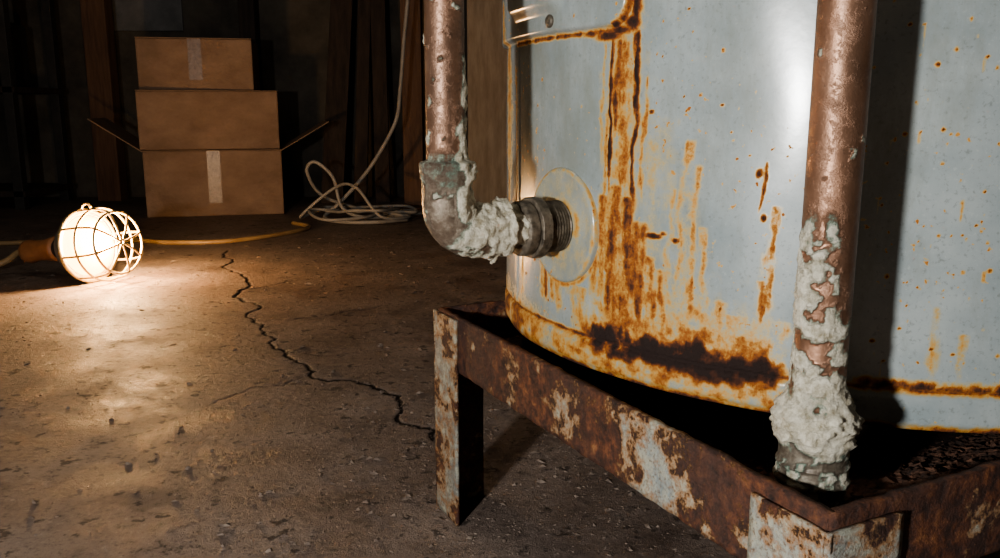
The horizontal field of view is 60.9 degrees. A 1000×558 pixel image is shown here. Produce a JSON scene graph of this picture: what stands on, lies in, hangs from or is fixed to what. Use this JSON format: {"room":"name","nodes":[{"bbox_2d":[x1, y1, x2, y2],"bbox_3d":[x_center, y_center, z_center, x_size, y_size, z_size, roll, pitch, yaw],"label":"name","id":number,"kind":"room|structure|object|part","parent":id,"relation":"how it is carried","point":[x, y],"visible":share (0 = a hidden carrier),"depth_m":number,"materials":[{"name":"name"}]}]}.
{"room":"basement","nodes":[
{"label":"basement","id":0,"kind":"room"},
{"bbox_2d":[0,0,467,196],"bbox_3d":[-0.600,-1.671,4.817,6.200,2.400,0.100,0,11,0],"label":"wall","id":1,"kind":"structure","parent":0,"point":[294,34],"depth_m":4.88,"materials":[{"name":"brown wood"}]},
{"bbox_2d":[112,0,183,30],"bbox_3d":[-2.000,-1.708,4.748,0.420,0.620,0.012,0,11,0],"label":"poster","id":2,"kind":"object","parent":1,"relation":"attached to","point":[128,15],"visible":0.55,"depth_m":4.79,"materials":[{"name":"paper"}]},
{"bbox_2d":[0,197,999,557],"bbox_3d":[-0.600,0.216,1.470,6.000,0.010,7.200,0,11,0],"label":"floor","id":3,"kind":"structure","parent":0,"point":[53,345],"depth_m":1.42,"materials":[{"name":"concrete"}]},
{"bbox_2d":[0,0,73,209],"bbox_3d":[-2.975,-1.382,4.390,1.120,2.000,0.500,0,11,0],"label":"storage shelf","id":4,"kind":"object","parent":3,"relation":"on","point":[15,79],"visible":1,"depth_m":4.48,"materials":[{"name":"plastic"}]},
{"bbox_3d":[-2.975,-0.990,4.468,1.120,0.030,0.500,0,11,0],"label":"shelf","id":5,"kind":"part","parent":4,"relation":"part of","materials":[{"name":"brown wood"}]},
{"bbox_3d":[-2.975,-0.480,4.569,1.120,0.030,0.500,0,11,0],"label":"shelf","id":6,"kind":"part","parent":4,"relation":"part of","materials":[{"name":"brown wood"}]},
{"bbox_2d":[0,202,142,282],"bbox_3d":[-1.975,-0.083,2.377,1.845,0.237,0.303,-2,11,-10],"label":"work light","id":7,"kind":"object","parent":3,"relation":"on","point":[85,243],"visible":1,"depth_m":2.47,"materials":[{"name":"metal"}]},
{"bbox_3d":[-1.383,-0.090,2.569,0.145,0.088,0.076,4,12,20],"label":"handle","id":8,"kind":"part","parent":7,"relation":"part of","materials":[{"name":"rubber"}]},
{"bbox_2d":[80,0,127,200],"bbox_3d":[-2.185,-1.622,4.572,0.130,2.400,0.100,0,11,0],"label":"timber post","id":9,"kind":"object","parent":3,"relation":"on","point":[96,15],"visible":1,"depth_m":4.65,"materials":[{"name":"brown wood"}]},
{"bbox_2d":[0,221,310,245],"bbox_3d":[-1.663,-0.160,3.326,1.815,0.018,0.509,-3,12,-15],"label":"extension cord","id":10,"kind":"object","parent":3,"relation":"on","point":[305,226],"visible":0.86,"depth_m":3.24,"materials":[{"name":"rubber"}]},
{"bbox_2d":[87,118,328,217],"bbox_3d":[-1.409,-0.571,4.250,1.084,0.463,0.424,-3,12,-14],"label":"cardboard box","id":11,"kind":"object","parent":3,"relation":"on","point":[217,182],"visible":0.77,"depth_m":4.06,"materials":[{"name":"brown cardboard"}]},
{"bbox_2d":[135,90,279,149],"bbox_3d":[-1.429,-0.788,4.205,0.635,0.276,0.404,-3,12,-16],"label":"cardboard box","id":12,"kind":"object","parent":11,"relation":"on","point":[166,119],"visible":1,"depth_m":4.02,"materials":[{"name":"brown cardboard"}]},
{"bbox_2d":[134,37,259,90],"bbox_3d":[-1.465,-1.044,4.165,0.520,0.239,0.374,-2,11,-11],"label":"cardboard box","id":13,"kind":"object","parent":12,"relation":"on","point":[163,63],"visible":0.95,"depth_m":3.99,"materials":[{"name":"brown cardboard"}]},
{"bbox_2d":[321,0,353,202],"bbox_3d":[-0.861,-1.411,4.606,0.120,1.981,0.372,5,12,23],"label":"stud","id":14,"kind":"object","parent":3,"relation":"on","point":[341,11],"visible":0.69,"depth_m":4.62,"materials":[{"name":"brown wood"}]},
{"bbox_2d":[299,0,422,224],"bbox_3d":[-0.608,-1.440,3.697,0.625,2.378,0.468,0,11,0],"label":"cable coil","id":15,"kind":"object","parent":3,"relation":"on","point":[391,215],"visible":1,"depth_m":3.88,"materials":[{"name":"beige rubber"}]},
{"bbox_2d":[354,0,370,202],"bbox_3d":[-0.740,-1.263,4.615,0.073,1.686,0.282,2,11,12],"label":"plank","id":16,"kind":"object","parent":3,"relation":"on","point":[363,19],"visible":0.84,"depth_m":4.62,"materials":[{"name":"brown wood"}]},
{"bbox_2d":[370,0,390,202],"bbox_3d":[-0.661,-1.463,4.604,0.083,2.083,0.333,-2,11,-8],"label":"plank","id":17,"kind":"object","parent":3,"relation":"on","point":[377,7],"visible":1,"depth_m":4.62,"materials":[{"name":"brown wood"}]},
{"bbox_2d":[400,0,424,209],"bbox_3d":[-0.440,-1.542,4.169,0.100,2.400,0.100,0,11,0],"label":"timber post","id":18,"kind":"object","parent":3,"relation":"on","point":[412,88],"visible":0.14,"depth_m":4.26,"materials":[{"name":"brown wood"}]},
{"bbox_2d":[467,0,506,202],"bbox_3d":[-0.040,-1.576,4.341,0.260,2.400,0.030,0,11,0],"label":"wooden post","id":19,"kind":"object","parent":3,"relation":"on","point":[486,55],"visible":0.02,"depth_m":4.45,"materials":[{"name":"brown wood"}]},
{"bbox_2d":[433,300,999,557],"bbox_3d":[0.445,0.179,0.993,0.869,0.264,0.621,-6,13,-26],"label":"stand","id":20,"kind":"object","parent":3,"relation":"on","point":[911,493],"visible":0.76,"depth_m":0.69,"materials":[{"name":"metal"}]},
{"bbox_3d":[-0.066,0.170,1.046,0.005,0.260,0.067,-6,13,-26],"label":"leg","id":21,"kind":"part","parent":20,"relation":"part of","materials":[{"name":"paint"}]},
{"bbox_3d":[-0.052,0.162,1.087,0.067,0.260,0.005,-6,13,-26],"label":"leg","id":22,"kind":"part","parent":20,"relation":"part of","materials":[{"name":"metal"}]},
{"bbox_3d":[0.309,0.030,1.240,0.857,0.068,0.008,-6,13,-26],"label":"rail","id":23,"kind":"part","parent":20,"relation":"part of","materials":[{"name":"metal"}]},
{"bbox_3d":[0.063,0.120,0.786,0.008,0.069,0.609,-6,13,-26],"label":"rail","id":24,"kind":"part","parent":20,"relation":"part of","materials":[{"name":"metal"}]},
{"bbox_2d":[500,333,982,475],"bbox_3d":[0.445,0.097,0.977,0.850,0.008,0.602,-6,13,-26],"label":"tray","id":25,"kind":"object","parent":20,"relation":"on","point":[744,434],"depth_m":0.76,"materials":[{"name":"brown metal"}]},
{"bbox_2d":[502,0,999,433],"bbox_3d":[0.406,-0.591,0.899,0.809,1.284,0.804,0,11,0],"label":"water heater","id":26,"kind":"object","parent":20,"relation":"on","point":[672,135],"visible":0.84,"depth_m":0.66,"materials":[{"name":"metal"}]},
{"bbox_2d":[419,0,571,263],"bbox_3d":[-0.005,-1.010,0.577,0.141,2.033,0.055,-6,13,-29],"label":"pipe","id":27,"kind":"object","parent":26,"relation":"attached to","point":[531,227],"visible":1,"depth_m":0.72,"materials":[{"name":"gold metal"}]},
{"bbox_3d":[0.183,0.271,0.561,0.005,0.252,0.067,-6,13,-26],"label":"leg","id":28,"kind":"part","parent":20,"relation":"part of","materials":[{"name":"paint"}]},
{"bbox_2d":[769,0,877,507],"bbox_3d":[0.215,-0.900,0.382,0.061,2.180,0.059,-1,11,-4],"label":"supply pipe","id":29,"kind":"object","parent":20,"relation":"on","point":[815,423],"visible":0.93,"depth_m":0.55,"materials":[{"name":"brown metal"}]},
{"bbox_3d":[0.225,0.273,0.547,0.067,0.252,0.005,-6,13,-26],"label":"leg","id":30,"kind":"part","parent":20,"relation":"part of","materials":[{"name":"paint"}]},
{"bbox_3d":[0.581,0.136,0.708,0.857,0.068,0.008,-6,13,-26],"label":"rail","id":31,"kind":"part","parent":20,"relation":"part of","materials":[{"name":"metal"}]}
]}

